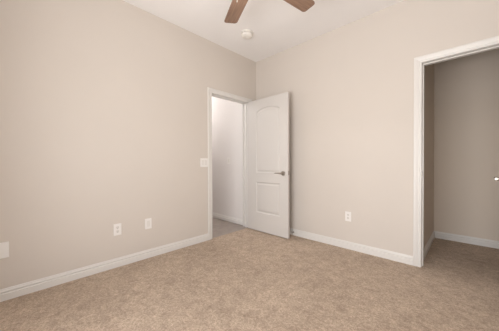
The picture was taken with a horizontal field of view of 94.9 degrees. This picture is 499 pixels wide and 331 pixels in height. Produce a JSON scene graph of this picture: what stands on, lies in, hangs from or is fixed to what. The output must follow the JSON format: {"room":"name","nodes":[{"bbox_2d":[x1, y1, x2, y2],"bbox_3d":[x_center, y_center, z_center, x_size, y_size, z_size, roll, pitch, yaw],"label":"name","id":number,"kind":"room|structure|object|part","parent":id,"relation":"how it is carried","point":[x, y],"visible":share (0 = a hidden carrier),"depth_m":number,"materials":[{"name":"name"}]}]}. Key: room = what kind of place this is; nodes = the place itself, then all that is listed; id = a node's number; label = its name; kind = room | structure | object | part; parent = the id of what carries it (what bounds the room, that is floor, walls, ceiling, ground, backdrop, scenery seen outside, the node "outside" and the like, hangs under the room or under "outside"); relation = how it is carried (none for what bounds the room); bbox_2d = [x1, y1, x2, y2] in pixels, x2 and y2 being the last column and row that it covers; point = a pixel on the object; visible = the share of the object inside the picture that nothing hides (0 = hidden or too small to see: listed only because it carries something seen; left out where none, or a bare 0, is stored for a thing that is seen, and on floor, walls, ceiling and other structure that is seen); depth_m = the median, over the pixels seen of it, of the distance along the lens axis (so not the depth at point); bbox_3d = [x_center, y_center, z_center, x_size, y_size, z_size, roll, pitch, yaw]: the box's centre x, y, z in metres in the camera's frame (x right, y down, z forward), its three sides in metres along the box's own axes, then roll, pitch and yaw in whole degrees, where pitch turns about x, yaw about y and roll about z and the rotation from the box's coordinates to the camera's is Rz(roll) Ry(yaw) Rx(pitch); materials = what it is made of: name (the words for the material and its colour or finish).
{"room":"empty bedroom","nodes":[
{"label":"empty bedroom","id":0,"kind":"room"},
{"bbox_2d":[0,0,255,288],"bbox_3d":[-1.135,-0.339,2.637,0.115,2.740,3.475,0,1,44],"label":"wall","id":1,"kind":"structure","parent":0,"point":[104,105],"depth_m":2.21,"materials":[{"name":"beige paint"}]},
{"bbox_2d":[0,241,8,258],"bbox_3d":[-1.919,0.654,1.746,0.007,0.122,0.118,0,1,44],"label":"wall plate","id":2,"kind":"object","parent":1,"relation":"attached to","point":[4,246],"visible":1,"depth_m":1.77,"materials":[{"name":"white plastic"}]},
{"bbox_2d":[0,233,208,301],"bbox_3d":[-1.386,0.990,2.293,0.016,0.091,2.373,0,1,44],"label":"baseboard","id":3,"kind":"structure","parent":1,"relation":"attached to","point":[15,291],"depth_m":2.16,"materials":[{"name":"white paint"}]},
{"bbox_2d":[114,223,121,235],"bbox_3d":[-1.346,0.653,2.337,0.008,0.117,0.072,0,1,44],"label":"wall outlet","id":4,"kind":"object","parent":1,"relation":"attached to","point":[117,227],"visible":1,"depth_m":2.33,"materials":[{"name":"white plastic"}]},
{"bbox_2d":[145,218,151,228],"bbox_3d":[-1.131,0.649,2.561,0.007,0.117,0.072,0,1,44],"label":"wall plate","id":5,"kind":"object","parent":1,"relation":"attached to","point":[148,222],"visible":1,"depth_m":2.56,"materials":[{"name":"white plastic"}]},
{"bbox_2d":[200,158,207,166],"bbox_3d":[-0.611,-0.039,3.091,0.010,0.117,0.118,0,1,44],"label":"light switch","id":6,"kind":"object","parent":1,"relation":"attached to","point":[203,161],"visible":1,"depth_m":3.09,"materials":[{"name":"white plastic"}]},
{"bbox_2d":[207,87,251,239],"bbox_3d":[-0.311,-0.028,3.492,0.148,2.093,0.867,0,1,44],"label":"door frame","id":7,"kind":"structure","parent":1,"relation":"attached to","point":[211,92],"depth_m":3.45,"materials":[{"name":"white paint"}]},
{"bbox_3d":[-0.364,-0.029,3.532,0.016,2.093,0.851,0,1,44],"label":"hall casing","id":8,"kind":"part","parent":7,"relation":"part of","materials":[{"name":"white paint"}]},
{"bbox_2d":[248,92,288,238],"bbox_3d":[0.260,-0.002,3.418,0.776,2.013,0.163,0,1,44],"label":"door","id":9,"kind":"structure","parent":1,"relation":"in","point":[268,117],"depth_m":3.37,"materials":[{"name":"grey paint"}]},
{"bbox_2d":[212,96,242,219],"bbox_3d":[-0.706,-0.361,4.531,1.900,2.740,0.115,0,1,44],"label":"wall","id":10,"kind":"structure","parent":0,"point":[227,128],"depth_m":4.16,"materials":[{"name":"paint"}]},
{"bbox_2d":[212,212,242,224],"bbox_3d":[-0.711,0.964,4.465,1.767,0.091,0.016,0,1,44],"label":"baseboard","id":11,"kind":"structure","parent":10,"relation":"attached to","point":[214,215],"depth_m":4.14,"materials":[{"name":"white paint"}]},
{"bbox_2d":[0,217,498,330],"bbox_3d":[-0.248,1.057,2.676,5.150,0.060,4.735,0,1,44],"label":"floor","id":12,"kind":"structure","parent":0,"point":[247,279],"depth_m":1.86,"materials":[{"name":"beige carpet"}]},
{"bbox_2d":[123,0,403,61],"bbox_3d":[0.026,-1.752,1.574,3.250,0.100,3.590,0,1,44],"label":"ceiling","id":13,"kind":"structure","parent":0,"point":[277,26],"depth_m":2.67,"materials":[{"name":"white paint"}]},
{"bbox_2d":[241,29,252,38],"bbox_3d":[-0.031,-1.685,2.968,0.161,0.066,0.161,0,1,44],"label":"smoke detector","id":14,"kind":"object","parent":13,"relation":"attached to","point":[246,34],"visible":1,"depth_m":2.92,"materials":[{"name":"white plastic"}]},
{"bbox_2d":[224,0,314,23],"bbox_3d":[0.061,-1.412,1.643,1.237,0.583,1.233,0,1,44],"label":"ceiling fan","id":15,"kind":"object","parent":13,"relation":"hanging from","point":[236,8],"visible":1,"depth_m":2.01,"materials":[{"name":"brown wood"}]},
{"bbox_3d":[-0.111,-1.397,2.025,0.133,0.006,0.468,-8,3,-19],"label":"blade","id":16,"kind":"part","parent":15,"relation":"part of","materials":[{"name":"brown wood"}]},
{"bbox_3d":[0.351,-1.397,1.889,0.468,0.006,0.133,-1,-6,-38],"label":"blade","id":17,"kind":"part","parent":15,"relation":"part of","materials":[{"name":"brown wood"}]},
{"bbox_2d":[256,0,498,255],"bbox_3d":[1.268,-0.351,2.810,3.330,2.740,0.115,0,1,44],"label":"wall","id":18,"kind":"structure","parent":0,"point":[350,87],"depth_m":2.67,"materials":[{"name":"beige paint"}]},
{"bbox_2d":[345,211,350,221],"bbox_3d":[1.206,0.623,2.799,0.072,0.117,0.008,0,1,44],"label":"wall outlet","id":19,"kind":"object","parent":18,"relation":"attached to","point":[347,214],"visible":1,"depth_m":2.80,"materials":[{"name":"white plastic"}]},
{"bbox_2d":[289,228,412,264],"bbox_3d":[0.894,0.972,3.100,2.173,0.091,0.016,0,1,44],"label":"baseboard","id":20,"kind":"structure","parent":18,"relation":"attached to","point":[407,259],"depth_m":2.72,"materials":[{"name":"white paint"}]},
{"bbox_2d":[413,36,498,266],"bbox_3d":[1.976,-0.032,2.119,0.737,2.113,0.132,0,1,44],"label":"door frame","id":21,"kind":"structure","parent":18,"relation":"attached to","point":[492,43],"depth_m":2.30,"materials":[{"name":"white paint"}]},
{"bbox_2d":[424,64,433,246],"bbox_3d":[2.186,-0.355,2.879,0.115,2.740,1.260,0,1,44],"label":"wall","id":22,"kind":"structure","parent":0,"point":[429,69],"depth_m":2.83,"materials":[{"name":"paint"}]},
{"bbox_2d":[424,231,434,258],"bbox_3d":[2.198,0.970,2.807,0.016,0.091,1.145,0,1,44],"label":"baseboard","id":23,"kind":"structure","parent":22,"relation":"attached to","point":[430,241],"depth_m":2.79,"materials":[{"name":"white paint"}]},
{"bbox_2d":[434,49,498,240],"bbox_3d":[2.942,-0.359,2.945,0.880,2.740,0.115,0,1,44],"label":"wall","id":24,"kind":"structure","parent":0,"point":[466,89],"depth_m":2.97,"materials":[{"name":"paint"}]},
{"bbox_2d":[434,231,498,248],"bbox_3d":[2.902,0.967,2.912,0.880,0.091,0.016,0,1,44],"label":"baseboard","id":25,"kind":"structure","parent":24,"relation":"attached to","point":[441,235],"depth_m":2.97,"materials":[{"name":"white paint"}]}
]}

